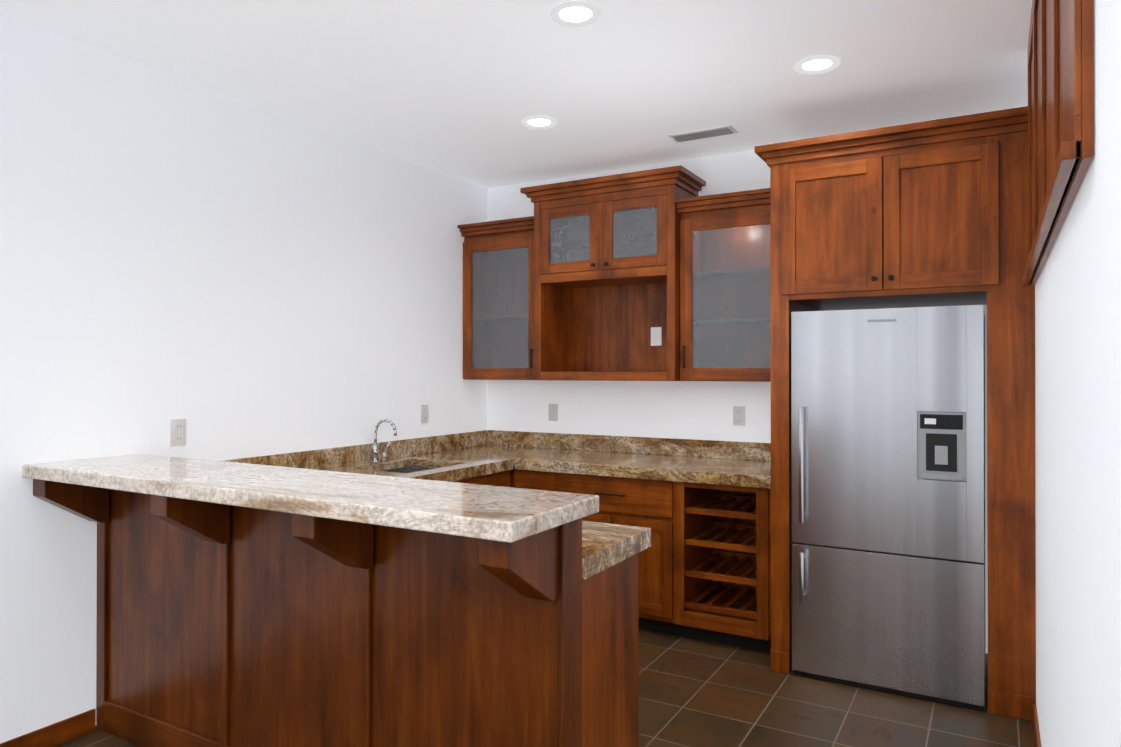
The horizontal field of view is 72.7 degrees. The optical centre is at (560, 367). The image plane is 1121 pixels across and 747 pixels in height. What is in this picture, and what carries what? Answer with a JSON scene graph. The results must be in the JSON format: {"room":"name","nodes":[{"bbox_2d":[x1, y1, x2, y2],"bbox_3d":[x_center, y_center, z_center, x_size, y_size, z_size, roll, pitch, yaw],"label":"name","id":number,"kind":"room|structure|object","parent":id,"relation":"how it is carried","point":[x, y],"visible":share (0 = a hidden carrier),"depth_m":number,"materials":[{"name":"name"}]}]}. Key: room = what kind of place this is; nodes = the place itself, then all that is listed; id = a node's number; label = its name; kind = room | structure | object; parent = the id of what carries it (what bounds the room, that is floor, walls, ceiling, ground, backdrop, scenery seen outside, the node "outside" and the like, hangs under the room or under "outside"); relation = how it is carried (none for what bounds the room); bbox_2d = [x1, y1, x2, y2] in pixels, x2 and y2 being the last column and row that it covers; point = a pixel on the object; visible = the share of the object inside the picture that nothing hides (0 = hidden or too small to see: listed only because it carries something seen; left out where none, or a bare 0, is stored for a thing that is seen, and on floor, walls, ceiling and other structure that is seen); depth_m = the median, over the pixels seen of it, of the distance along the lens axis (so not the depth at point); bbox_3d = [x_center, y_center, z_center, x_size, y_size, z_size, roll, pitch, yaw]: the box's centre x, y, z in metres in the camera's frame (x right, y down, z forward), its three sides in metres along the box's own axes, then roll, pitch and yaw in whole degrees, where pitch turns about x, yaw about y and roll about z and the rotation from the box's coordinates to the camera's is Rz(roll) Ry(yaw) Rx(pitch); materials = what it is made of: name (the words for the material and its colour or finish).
{"room":"kitchen","nodes":[
{"label":"kitchen","id":0,"kind":"room"},
{"bbox_2d":[0,14,487,742],"bbox_3d":[-2.428,0.077,2.193,0.100,2.740,7.500,0,0,30],"label":"wall","id":1,"kind":"structure","parent":0,"point":[224,276],"depth_m":3.36,"materials":[{"name":"white paint"}]},
{"bbox_2d":[0,709,95,746],"bbox_3d":[-3.050,1.398,0.977,0.018,0.083,4.776,0,0,30],"label":"baseboard","id":2,"kind":"structure","parent":1,"relation":"attached to","point":[66,730],"depth_m":2.93,"materials":[{"name":"brown wood"}]},
{"bbox_2d":[170,418,185,445],"bbox_3d":[-1.690,0.285,3.368,0.008,0.118,0.072,0,0,30],"label":"electrical outlet","id":3,"kind":"object","parent":1,"relation":"attached to","point":[177,432],"visible":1,"depth_m":3.36,"materials":[{"name":"beige plastic"}]},
{"bbox_2d":[420,405,428,423],"bbox_3d":[-0.860,0.292,4.818,0.008,0.118,0.072,0,0,30],"label":"electrical outlet","id":4,"kind":"object","parent":1,"relation":"attached to","point":[424,415],"visible":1,"depth_m":4.81,"materials":[{"name":"beige plastic"}]},
{"bbox_2d":[0,0,1031,188],"bbox_3d":[-0.958,-1.347,1.358,3.487,0.100,7.700,0,0,30],"label":"ceiling","id":5,"kind":"structure","parent":0,"point":[461,89],"depth_m":3.25,"materials":[{"name":"white paint"}]},
{"bbox_2d":[521,116,556,128],"bbox_3d":[-0.110,-1.279,3.972,0.190,0.008,0.190,0,0,30],"label":"recessed light","id":6,"kind":"object","parent":5,"relation":"in","point":[539,122],"visible":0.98,"depth_m":3.97,"materials":[{"name":"white plastic"}]},
{"bbox_2d":[550,1,601,26],"bbox_3d":[0.055,-1.285,2.772,0.190,0.008,0.190,0,0,30],"label":"recessed light","id":7,"kind":"object","parent":5,"relation":"in","point":[575,14],"visible":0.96,"depth_m":2.77,"materials":[{"name":"white plastic"}]},
{"bbox_2d":[668,125,737,142],"bbox_3d":[0.779,-1.278,4.166,0.350,0.010,0.140,0,0,30],"label":"ceiling vent","id":8,"kind":"object","parent":5,"relation":"in","point":[705,133],"visible":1,"depth_m":4.15,"materials":[{"name":"grey metal"}]},
{"bbox_2d":[794,55,840,74],"bbox_3d":[1.089,-1.283,3.228,0.190,0.008,0.190,0,0,30],"label":"recessed light","id":9,"kind":"object","parent":5,"relation":"in","point":[821,64],"visible":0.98,"depth_m":3.23,"materials":[{"name":"white plastic"}]},
{"bbox_2d":[54,628,1034,746],"bbox_3d":[-0.958,1.493,1.346,3.487,0.100,7.700,0,0,30],"label":"floor","id":10,"kind":"structure","parent":0,"point":[693,692],"depth_m":3.21,"materials":[{"name":"tile"}]},
{"bbox_2d":[33,479,581,746],"bbox_3d":[-0.962,0.927,2.467,2.160,1.038,0.341,0,0,30],"label":"counter base","id":11,"kind":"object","parent":10,"relation":"on","point":[220,625],"depth_m":2.44,"materials":[{"name":"brown wood"}]},
{"bbox_2d":[22,454,598,542],"bbox_3d":[-0.946,0.382,2.480,2.178,0.048,0.448,0,0,30],"label":"countertop","id":12,"kind":"structure","parent":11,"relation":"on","point":[499,513],"depth_m":2.20,"materials":[{"name":"beige stone"}]},
{"bbox_2d":[453,470,508,486],"bbox_3d":[-0.644,1.019,4.607,0.586,0.872,0.309,0,0,30],"label":"base cabinet","id":13,"kind":"object","parent":10,"relation":"on","point":[500,478],"depth_m":4.38,"materials":[{"name":"brown wood"}]},
{"bbox_2d":[582,550,644,746],"bbox_3d":[-0.514,1.011,2.680,1.510,0.872,0.466,0,0,30],"label":"base cabinet","id":14,"kind":"object","parent":10,"relation":"on","point":[613,599],"depth_m":2.34,"materials":[{"name":"brown wood"}]},
{"bbox_2d":[220,430,555,481],"bbox_3d":[-0.880,0.597,4.122,0.658,0.325,2.606,0,0,30],"label":"countertop","id":15,"kind":"structure","parent":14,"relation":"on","point":[460,456],"depth_m":4.42,"materials":[{"name":"brown stone"}]},
{"bbox_2d":[371,418,396,462],"bbox_3d":[-0.977,0.412,4.340,0.185,0.255,0.132,0,0,30],"label":"faucet","id":16,"kind":"object","parent":15,"relation":"on","point":[375,448],"visible":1,"depth_m":4.33,"materials":[{"name":"silver metal"}]},
{"bbox_2d":[582,521,650,580],"bbox_3d":[-0.469,0.564,2.680,1.486,0.062,0.510,0,0,30],"label":"countertop","id":17,"kind":"structure","parent":14,"relation":"on","point":[604,545],"depth_m":2.36,"materials":[{"name":"brown stone"}]},
{"bbox_2d":[513,466,724,637],"bbox_3d":[0.333,1.019,4.565,1.089,0.872,0.630,0,0,30],"label":"base cabinet","id":18,"kind":"object","parent":10,"relation":"on","point":[700,568],"depth_m":4.14,"materials":[{"name":"brown wood"}]},
{"bbox_2d":[516,433,770,488],"bbox_3d":[0.559,0.519,4.422,1.539,0.167,0.656,0,0,30],"label":"countertop","id":19,"kind":"structure","parent":18,"relation":"on","point":[716,462],"depth_m":4.49,"materials":[{"name":"brown stone"}]},
{"bbox_2d":[791,305,985,710],"bbox_3d":[1.610,0.593,3.702,0.796,1.716,0.804,0,0,30],"label":"fridge","id":20,"kind":"object","parent":10,"relation":"on","point":[888,487],"visible":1,"depth_m":3.39,"materials":[{"name":"silver metal"}]},
{"bbox_2d":[754,106,1035,721],"bbox_3d":[1.628,0.196,3.711,1.140,2.511,0.830,0,0,30],"label":"enclosure","id":21,"kind":"object","parent":10,"relation":"on","point":[932,213],"visible":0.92,"depth_m":3.30,"materials":[{"name":"brown wood"}]},
{"bbox_2d":[487,150,987,653],"bbox_3d":[0.930,0.088,4.649,3.487,2.740,0.100,0,0,30],"label":"wall","id":22,"kind":"structure","parent":0,"point":[689,410],"depth_m":4.80,"materials":[{"name":"white paint"}]},
{"bbox_2d":[457,193,540,379],"bbox_3d":[-0.322,-0.498,5.103,0.659,1.155,0.358,0,0,30],"label":"upper cabinet","id":23,"kind":"object","parent":22,"relation":"attached to","point":[502,258],"depth_m":5.05,"materials":[{"name":"brown wood"}]},
{"bbox_2d":[548,403,557,420],"bbox_3d":[-0.050,0.300,5.146,0.072,0.118,0.008,0,0,30],"label":"electrical outlet","id":24,"kind":"object","parent":22,"relation":"attached to","point":[552,411],"visible":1,"depth_m":5.14,"materials":[{"name":"beige plastic"}]},
{"bbox_2d":[541,177,676,380],"bbox_3d":[0.331,-0.500,4.729,0.946,1.155,0.358,0,0,30],"label":"upper cabinet","id":25,"kind":"object","parent":22,"relation":"attached to","point":[660,274],"depth_m":4.75,"materials":[{"name":"brown wood"}]},
{"bbox_2d":[677,173,770,381],"bbox_3d":[1.000,-0.501,4.346,0.695,1.155,0.358,0,0,30],"label":"upper cabinet","id":26,"kind":"object","parent":22,"relation":"attached to","point":[724,325],"depth_m":4.34,"materials":[{"name":"brown wood"}]},
{"bbox_2d":[733,406,744,425],"bbox_3d":[1.058,0.285,4.511,0.072,0.118,0.008,0,0,30],"label":"electrical outlet","id":27,"kind":"object","parent":22,"relation":"attached to","point":[738,415],"visible":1,"depth_m":4.51,"materials":[{"name":"beige plastic"}]},
{"bbox_2d":[1035,0,1120,746],"bbox_3d":[0.512,0.069,0.510,0.100,2.740,7.500,0,0,30],"label":"wall","id":28,"kind":"structure","parent":0,"point":[1078,461],"depth_m":1.39,"materials":[{"name":"white paint"}]},
{"bbox_2d":[1033,704,1040,746],"bbox_3d":[0.263,1.394,0.187,0.012,0.083,6.698,0,0,30],"label":"baseboard","id":29,"kind":"structure","parent":28,"relation":"attached to","point":[1036,731],"depth_m":2.91,"materials":[{"name":"brown wood"}]},
{"bbox_2d":[1023,0,1093,284],"bbox_3d":[1.369,-0.815,2.161,0.045,0.953,2.110,0,0,30],"label":"wall cabinet","id":30,"kind":"object","parent":28,"relation":"attached to","point":[1060,66],"visible":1,"depth_m":1.69,"materials":[{"name":"wood"}]}
]}

